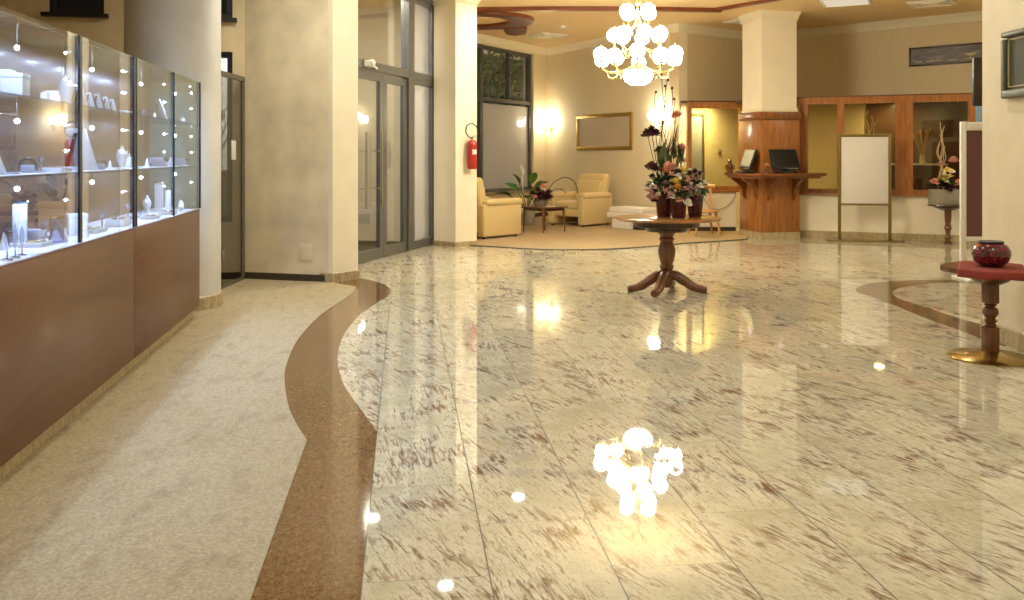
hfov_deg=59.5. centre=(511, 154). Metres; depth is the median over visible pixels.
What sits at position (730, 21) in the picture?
grille
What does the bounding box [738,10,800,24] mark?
trim
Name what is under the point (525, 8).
trim
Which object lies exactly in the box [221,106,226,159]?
bare shrub
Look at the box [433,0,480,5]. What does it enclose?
trim
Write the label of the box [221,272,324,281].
baseboard
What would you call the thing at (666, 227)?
pedestal table
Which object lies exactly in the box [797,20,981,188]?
wall
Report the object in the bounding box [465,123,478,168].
fire extinguisher
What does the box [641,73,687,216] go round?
flower pot
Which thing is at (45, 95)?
gift bag
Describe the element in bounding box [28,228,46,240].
bowl
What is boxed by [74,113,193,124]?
shelf
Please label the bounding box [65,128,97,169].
board
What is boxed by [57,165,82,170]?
tray
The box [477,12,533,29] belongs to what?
trim
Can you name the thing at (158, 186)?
pillar
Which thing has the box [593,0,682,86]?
chandelier
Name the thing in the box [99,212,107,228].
stand
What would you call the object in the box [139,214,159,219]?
tray
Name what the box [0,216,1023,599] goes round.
floor
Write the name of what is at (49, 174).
shelf
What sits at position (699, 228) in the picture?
baseboard
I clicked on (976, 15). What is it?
trim
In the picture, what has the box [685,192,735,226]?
wall
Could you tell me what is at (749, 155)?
terminal
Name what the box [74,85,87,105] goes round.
card
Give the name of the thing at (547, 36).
grille
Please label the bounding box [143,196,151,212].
bust
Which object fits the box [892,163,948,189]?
cabinet
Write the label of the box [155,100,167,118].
board
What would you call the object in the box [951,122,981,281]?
screen
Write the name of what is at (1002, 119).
wall
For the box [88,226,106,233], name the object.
tray
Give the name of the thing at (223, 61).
wall
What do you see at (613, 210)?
bench
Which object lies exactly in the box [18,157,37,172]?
wristwatch
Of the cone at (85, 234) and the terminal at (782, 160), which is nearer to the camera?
the cone at (85, 234)
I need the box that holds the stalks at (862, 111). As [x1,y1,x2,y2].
[862,111,878,133]
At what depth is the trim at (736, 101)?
14.52 m
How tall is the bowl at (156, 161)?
0.070 m
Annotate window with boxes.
[40,0,108,18]
[221,0,236,21]
[221,52,231,221]
[477,44,530,194]
[686,102,741,191]
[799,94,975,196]
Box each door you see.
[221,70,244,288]
[358,0,433,262]
[692,113,703,181]
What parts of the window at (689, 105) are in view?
sill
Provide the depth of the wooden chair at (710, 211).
15.12 m
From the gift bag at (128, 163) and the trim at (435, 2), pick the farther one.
the trim at (435, 2)
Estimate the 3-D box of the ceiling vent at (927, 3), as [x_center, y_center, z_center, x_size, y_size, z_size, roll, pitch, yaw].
[6.438,-2.317,13.719,0.620,0.026,0.620,0,0,35]
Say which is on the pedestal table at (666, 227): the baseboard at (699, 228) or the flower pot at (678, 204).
the flower pot at (678, 204)
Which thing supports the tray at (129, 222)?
on the display cabinet at (167, 247)
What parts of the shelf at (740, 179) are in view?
shelf moulding, shelf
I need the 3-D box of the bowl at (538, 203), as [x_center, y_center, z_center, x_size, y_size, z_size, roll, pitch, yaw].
[0.500,0.841,15.600,0.280,0.110,0.280,0,0,0]
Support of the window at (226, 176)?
in the wall at (109, 32)
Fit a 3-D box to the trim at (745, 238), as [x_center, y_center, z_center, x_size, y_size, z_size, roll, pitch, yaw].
[1.669,1.343,13.335,4.525,0.014,1.021,0,0,-13]
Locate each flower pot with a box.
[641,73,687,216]
[663,166,693,217]
[683,168,709,216]
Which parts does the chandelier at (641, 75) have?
globe, globe, globe, globe, arm, arm, globe, globe, globe, arm, globe, globe, arm, arm, globe, arm, stem, lamp shade, globe, globe, globe, arm, globe, globe, arm, arm, globe, arm, arm, globe, globe, globe, globe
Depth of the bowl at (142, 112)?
6.29 m
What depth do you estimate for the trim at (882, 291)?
8.18 m
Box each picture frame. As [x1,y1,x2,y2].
[576,112,632,149]
[909,42,981,66]
[1001,27,1023,98]
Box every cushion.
[7,237,11,244]
[20,165,35,172]
[97,164,105,169]
[556,200,577,209]
[575,180,601,199]
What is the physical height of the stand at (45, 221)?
0.101 m
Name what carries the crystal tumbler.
on the display cabinet at (67, 308)
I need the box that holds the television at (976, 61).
[972,57,981,105]
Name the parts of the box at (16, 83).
lid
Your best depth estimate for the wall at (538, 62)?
19.42 m
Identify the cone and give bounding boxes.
[0,233,9,250]
[82,222,89,237]
[107,160,112,168]
[144,158,149,166]
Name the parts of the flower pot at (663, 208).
pot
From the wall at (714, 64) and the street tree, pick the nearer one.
the wall at (714, 64)
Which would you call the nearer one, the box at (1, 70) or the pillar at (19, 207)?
the box at (1, 70)
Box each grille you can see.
[531,34,565,38]
[726,20,740,23]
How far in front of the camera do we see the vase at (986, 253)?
5.87 m
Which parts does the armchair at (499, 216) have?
backrest, panel, armrest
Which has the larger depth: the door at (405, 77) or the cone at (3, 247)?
the door at (405, 77)
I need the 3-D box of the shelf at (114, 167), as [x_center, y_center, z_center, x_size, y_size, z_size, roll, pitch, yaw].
[-2.662,0.094,6.428,0.350,0.010,1.906,0,0,-8]
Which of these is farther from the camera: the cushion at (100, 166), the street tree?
the street tree
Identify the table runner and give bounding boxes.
[957,260,1023,280]
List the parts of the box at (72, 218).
lid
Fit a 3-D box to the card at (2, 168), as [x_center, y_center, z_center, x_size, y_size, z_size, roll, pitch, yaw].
[-2.226,0.012,3.827,0.056,0.149,0.111,0,0,19]
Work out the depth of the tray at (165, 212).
6.65 m
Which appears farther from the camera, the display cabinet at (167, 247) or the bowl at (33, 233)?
the display cabinet at (167, 247)
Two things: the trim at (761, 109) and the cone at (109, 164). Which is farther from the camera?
the trim at (761, 109)
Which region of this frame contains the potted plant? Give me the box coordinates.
[496,164,548,224]
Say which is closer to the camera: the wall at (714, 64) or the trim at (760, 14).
the trim at (760, 14)
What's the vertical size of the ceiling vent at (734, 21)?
0.026 m
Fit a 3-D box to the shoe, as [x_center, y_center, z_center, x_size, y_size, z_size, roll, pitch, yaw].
[-2.660,0.410,7.192,0.047,0.086,0.164,0,0,-20]
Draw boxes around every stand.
[35,157,46,172]
[41,219,52,237]
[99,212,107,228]
[125,203,131,218]
[826,134,904,242]
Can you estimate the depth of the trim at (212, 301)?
7.81 m
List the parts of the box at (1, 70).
lid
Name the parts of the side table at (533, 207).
leg, leg, leg, leg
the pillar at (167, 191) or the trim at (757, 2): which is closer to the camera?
the pillar at (167, 191)
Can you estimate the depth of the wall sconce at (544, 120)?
19.42 m
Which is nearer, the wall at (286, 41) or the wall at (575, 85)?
the wall at (286, 41)
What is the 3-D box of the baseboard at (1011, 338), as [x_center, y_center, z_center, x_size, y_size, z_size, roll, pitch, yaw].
[3.513,1.290,1.750,0.015,0.120,9.900,0,0,0]
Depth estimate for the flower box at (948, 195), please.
13.53 m
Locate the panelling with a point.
(926, 115)
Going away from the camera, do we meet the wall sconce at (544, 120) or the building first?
the wall sconce at (544, 120)
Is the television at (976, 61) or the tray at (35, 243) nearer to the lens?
the tray at (35, 243)
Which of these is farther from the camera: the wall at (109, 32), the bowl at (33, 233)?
the wall at (109, 32)
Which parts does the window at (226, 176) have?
panel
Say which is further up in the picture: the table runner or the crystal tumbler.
the crystal tumbler
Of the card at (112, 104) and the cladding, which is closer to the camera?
the card at (112, 104)
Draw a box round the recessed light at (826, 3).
[819,0,871,7]
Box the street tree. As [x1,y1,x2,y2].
[483,50,522,183]
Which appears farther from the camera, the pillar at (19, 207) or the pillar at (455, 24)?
the pillar at (455, 24)
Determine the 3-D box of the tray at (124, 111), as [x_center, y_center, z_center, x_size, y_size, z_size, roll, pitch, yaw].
[-2.466,-0.274,5.689,0.083,0.025,0.121,0,0,-8]
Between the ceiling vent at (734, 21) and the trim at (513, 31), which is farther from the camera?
the trim at (513, 31)
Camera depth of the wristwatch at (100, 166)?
5.28 m
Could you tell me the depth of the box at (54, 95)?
4.91 m
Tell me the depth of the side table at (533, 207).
15.56 m
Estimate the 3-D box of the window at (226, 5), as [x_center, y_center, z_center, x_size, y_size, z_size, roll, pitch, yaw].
[-3.255,-1.865,9.699,0.538,0.850,0.220,0,0,-13]
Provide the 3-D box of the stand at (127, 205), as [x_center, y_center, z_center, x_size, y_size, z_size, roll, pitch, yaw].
[-2.690,0.391,6.270,0.072,0.107,0.120,0,0,-20]
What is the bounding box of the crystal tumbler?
[49,215,64,243]
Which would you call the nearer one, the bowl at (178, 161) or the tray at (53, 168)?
the tray at (53, 168)
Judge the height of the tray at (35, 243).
0.031 m
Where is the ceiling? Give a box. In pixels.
[358,0,981,47]
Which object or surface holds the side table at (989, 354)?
on the floor
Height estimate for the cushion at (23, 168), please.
0.038 m
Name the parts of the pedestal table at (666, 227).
apron plate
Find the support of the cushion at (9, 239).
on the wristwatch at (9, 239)
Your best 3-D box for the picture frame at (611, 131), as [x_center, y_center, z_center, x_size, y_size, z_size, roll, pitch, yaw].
[1.825,-0.460,17.897,0.037,0.724,1.887,0,0,-30]
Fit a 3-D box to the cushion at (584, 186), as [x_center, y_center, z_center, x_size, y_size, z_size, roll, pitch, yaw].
[1.484,0.705,17.378,0.560,0.431,0.183,0,0,42]
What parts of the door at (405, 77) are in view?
handle, handle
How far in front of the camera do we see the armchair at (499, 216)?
14.38 m
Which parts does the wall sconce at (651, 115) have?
lamp shade, lamp shade, lamp shade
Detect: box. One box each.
[0,69,16,90]
[1,72,30,95]
[43,90,60,100]
[66,213,87,235]
[927,122,959,204]
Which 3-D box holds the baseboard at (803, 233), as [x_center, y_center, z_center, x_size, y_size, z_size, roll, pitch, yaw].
[6.166,1.295,14.171,3.154,0.110,0.020,0,0,23]
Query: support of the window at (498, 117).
attached to the wall at (538, 62)
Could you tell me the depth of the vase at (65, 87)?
4.62 m
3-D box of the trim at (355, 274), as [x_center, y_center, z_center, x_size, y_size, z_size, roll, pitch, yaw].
[-2.034,1.300,9.855,0.568,0.100,0.884,0,0,-27]
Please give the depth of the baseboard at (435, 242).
13.27 m
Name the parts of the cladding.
cap moulding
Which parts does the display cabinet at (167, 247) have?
panel, pane, post, rail, post, post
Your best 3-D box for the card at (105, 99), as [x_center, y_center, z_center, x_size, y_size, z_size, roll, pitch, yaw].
[-2.429,-0.304,5.351,0.032,0.086,0.064,0,0,13]
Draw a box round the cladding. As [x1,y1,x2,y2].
[738,111,801,238]
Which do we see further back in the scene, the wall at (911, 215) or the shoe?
the wall at (911, 215)
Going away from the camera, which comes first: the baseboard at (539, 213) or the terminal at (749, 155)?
the terminal at (749, 155)
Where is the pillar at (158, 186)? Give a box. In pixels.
[153,181,164,210]
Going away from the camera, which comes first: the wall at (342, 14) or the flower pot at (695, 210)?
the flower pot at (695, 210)
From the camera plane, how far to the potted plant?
17.03 m
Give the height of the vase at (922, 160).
0.140 m
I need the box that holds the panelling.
[866,102,966,188]
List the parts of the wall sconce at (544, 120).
lamp shade, lamp shade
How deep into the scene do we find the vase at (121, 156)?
5.61 m
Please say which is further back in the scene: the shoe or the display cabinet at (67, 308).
the shoe
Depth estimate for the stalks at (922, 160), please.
14.75 m
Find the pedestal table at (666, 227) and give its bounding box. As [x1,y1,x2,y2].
[613,213,720,296]
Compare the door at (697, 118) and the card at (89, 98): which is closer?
the card at (89, 98)
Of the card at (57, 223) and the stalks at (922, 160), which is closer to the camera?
the card at (57, 223)
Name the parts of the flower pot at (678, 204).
pot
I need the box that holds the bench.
[607,206,656,229]
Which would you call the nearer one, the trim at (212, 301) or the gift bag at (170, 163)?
the gift bag at (170, 163)
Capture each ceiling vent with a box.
[526,32,569,38]
[723,19,740,23]
[906,0,957,8]
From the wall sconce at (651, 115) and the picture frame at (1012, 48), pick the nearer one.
the picture frame at (1012, 48)
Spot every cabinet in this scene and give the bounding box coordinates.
[0,9,135,479]
[65,56,200,373]
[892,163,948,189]
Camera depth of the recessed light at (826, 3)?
13.62 m
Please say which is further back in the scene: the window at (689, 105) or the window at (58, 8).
the window at (689, 105)
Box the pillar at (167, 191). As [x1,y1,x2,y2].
[164,189,171,208]
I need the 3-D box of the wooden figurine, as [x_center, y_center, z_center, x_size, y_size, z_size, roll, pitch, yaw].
[3.618,0.177,14.872,0.145,0.225,0.110,0,0,35]
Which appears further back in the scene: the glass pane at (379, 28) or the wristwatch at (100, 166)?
the glass pane at (379, 28)
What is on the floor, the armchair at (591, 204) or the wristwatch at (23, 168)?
the armchair at (591, 204)
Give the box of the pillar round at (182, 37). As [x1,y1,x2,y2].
[124,0,220,296]
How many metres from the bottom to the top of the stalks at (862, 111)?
0.892 m
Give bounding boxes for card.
[0,157,6,174]
[48,218,68,241]
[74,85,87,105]
[85,92,94,106]
[94,94,102,107]
[102,97,110,108]
[109,99,115,109]
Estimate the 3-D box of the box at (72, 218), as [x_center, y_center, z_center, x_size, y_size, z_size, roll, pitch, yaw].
[-2.429,0.386,4.997,0.101,0.118,0.134,0,0,-31]
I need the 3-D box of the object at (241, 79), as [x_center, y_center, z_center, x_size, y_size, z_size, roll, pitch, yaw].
[-2.919,0.253,9.075,0.042,2.195,1.250,0,0,1]
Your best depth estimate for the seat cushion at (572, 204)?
16.85 m
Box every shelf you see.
[0,91,124,113]
[0,170,122,178]
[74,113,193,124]
[111,166,185,170]
[725,172,826,200]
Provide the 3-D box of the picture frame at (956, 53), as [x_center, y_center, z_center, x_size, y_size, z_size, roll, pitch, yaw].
[7.231,-1.671,14.933,1.172,0.321,0.036,0,0,43]
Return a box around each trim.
[193,289,222,311]
[251,279,390,599]
[319,270,359,282]
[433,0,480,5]
[470,238,747,249]
[477,6,721,12]
[477,11,981,55]
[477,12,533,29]
[504,26,526,35]
[680,93,971,105]
[715,0,781,10]
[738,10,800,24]
[741,108,797,112]
[856,280,1005,346]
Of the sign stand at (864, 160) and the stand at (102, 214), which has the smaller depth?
the stand at (102, 214)
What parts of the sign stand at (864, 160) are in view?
post, rail, plate, post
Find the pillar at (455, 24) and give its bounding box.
[434,2,476,241]
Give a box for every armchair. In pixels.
[477,177,521,238]
[548,173,611,226]
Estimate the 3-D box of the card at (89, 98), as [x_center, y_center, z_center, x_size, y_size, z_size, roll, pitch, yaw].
[-2.388,-0.308,5.053,0.035,0.094,0.069,0,0,13]
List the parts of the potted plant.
spathe flower, pot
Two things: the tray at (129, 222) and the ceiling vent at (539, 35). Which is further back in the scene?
the ceiling vent at (539, 35)
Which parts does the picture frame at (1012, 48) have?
panel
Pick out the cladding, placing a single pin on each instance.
(778, 217)
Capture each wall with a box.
[0,0,244,271]
[221,58,226,170]
[245,0,327,274]
[328,0,357,272]
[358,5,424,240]
[477,42,545,212]
[546,32,686,211]
[670,32,741,226]
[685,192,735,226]
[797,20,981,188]
[800,195,959,234]
[982,0,1023,333]
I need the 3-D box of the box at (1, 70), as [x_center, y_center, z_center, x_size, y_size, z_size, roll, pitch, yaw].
[-2.369,-0.327,4.149,0.112,0.130,0.149,0,0,-20]
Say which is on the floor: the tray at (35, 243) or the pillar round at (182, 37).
the pillar round at (182, 37)
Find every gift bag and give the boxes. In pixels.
[40,88,49,98]
[125,156,130,166]
[167,157,172,165]
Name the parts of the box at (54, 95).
lid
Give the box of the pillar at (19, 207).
[9,200,28,246]
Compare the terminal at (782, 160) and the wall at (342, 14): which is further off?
the terminal at (782, 160)
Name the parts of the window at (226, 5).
pane, frame, sill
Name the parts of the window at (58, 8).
sill, frame, pane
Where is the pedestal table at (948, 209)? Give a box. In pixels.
[927,204,959,243]
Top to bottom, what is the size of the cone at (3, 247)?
0.084 m
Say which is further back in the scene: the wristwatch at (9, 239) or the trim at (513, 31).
the trim at (513, 31)
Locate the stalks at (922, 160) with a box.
[913,129,932,163]
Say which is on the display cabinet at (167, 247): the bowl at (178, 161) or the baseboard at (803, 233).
the bowl at (178, 161)
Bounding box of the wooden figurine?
[725,159,734,172]
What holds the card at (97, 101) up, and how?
on the display cabinet at (67, 308)
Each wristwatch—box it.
[0,230,11,244]
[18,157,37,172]
[96,159,106,169]
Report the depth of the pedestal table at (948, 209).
13.58 m
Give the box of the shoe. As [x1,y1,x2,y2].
[178,200,183,210]
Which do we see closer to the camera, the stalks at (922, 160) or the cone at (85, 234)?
the cone at (85, 234)
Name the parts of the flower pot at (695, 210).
pot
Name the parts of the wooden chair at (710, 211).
rail, seat, post, leg, leg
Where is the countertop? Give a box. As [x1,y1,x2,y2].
[892,163,948,165]
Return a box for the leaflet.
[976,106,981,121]
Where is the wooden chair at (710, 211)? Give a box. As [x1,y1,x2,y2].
[687,184,720,235]
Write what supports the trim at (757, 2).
attached to the ceiling
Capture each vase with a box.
[919,155,926,163]
[971,240,1011,266]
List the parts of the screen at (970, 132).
post, rail, panel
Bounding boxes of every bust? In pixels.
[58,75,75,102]
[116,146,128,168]
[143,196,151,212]
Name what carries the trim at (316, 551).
on the floor
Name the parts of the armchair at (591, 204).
panel, armrest, seat, backrest, armrest, panel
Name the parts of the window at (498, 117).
pane, sill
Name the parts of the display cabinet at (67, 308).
lamp arm, lamp arm, panel, pane, rail, pane, post, lamp arm, lamp arm, pane, post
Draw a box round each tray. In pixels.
[18,239,52,247]
[39,166,71,171]
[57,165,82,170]
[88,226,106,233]
[104,221,131,226]
[105,217,129,222]
[117,110,131,112]
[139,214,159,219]
[158,210,176,214]
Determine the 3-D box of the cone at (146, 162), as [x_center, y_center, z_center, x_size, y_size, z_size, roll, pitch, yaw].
[-2.544,0.053,6.239,0.035,0.065,0.036,0,0,-8]
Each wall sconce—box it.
[541,117,553,131]
[647,108,666,126]
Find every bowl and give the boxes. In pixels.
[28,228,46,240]
[137,110,153,115]
[148,157,169,166]
[175,158,188,164]
[529,177,577,206]
[533,200,548,206]
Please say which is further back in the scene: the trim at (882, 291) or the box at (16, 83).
the trim at (882, 291)
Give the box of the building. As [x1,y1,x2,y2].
[483,50,522,188]
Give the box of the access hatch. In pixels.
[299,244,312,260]
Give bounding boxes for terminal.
[736,149,757,172]
[768,149,800,172]
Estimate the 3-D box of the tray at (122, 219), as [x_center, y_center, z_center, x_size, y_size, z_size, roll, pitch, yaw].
[-2.463,0.405,5.595,0.112,0.033,0.162,0,0,-11]
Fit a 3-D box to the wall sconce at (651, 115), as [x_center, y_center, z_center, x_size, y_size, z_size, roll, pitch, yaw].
[2.632,-0.675,16.248,0.278,0.335,0.460,0,0,-30]
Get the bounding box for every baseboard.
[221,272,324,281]
[433,240,477,246]
[535,212,547,216]
[690,227,735,230]
[800,230,977,242]
[980,319,1023,351]
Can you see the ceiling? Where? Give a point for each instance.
(581, 25)
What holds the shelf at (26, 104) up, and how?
attached to the display cabinet at (67, 308)
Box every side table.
[521,205,567,232]
[940,262,1023,366]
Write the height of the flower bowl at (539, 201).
0.508 m
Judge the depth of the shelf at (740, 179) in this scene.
14.34 m

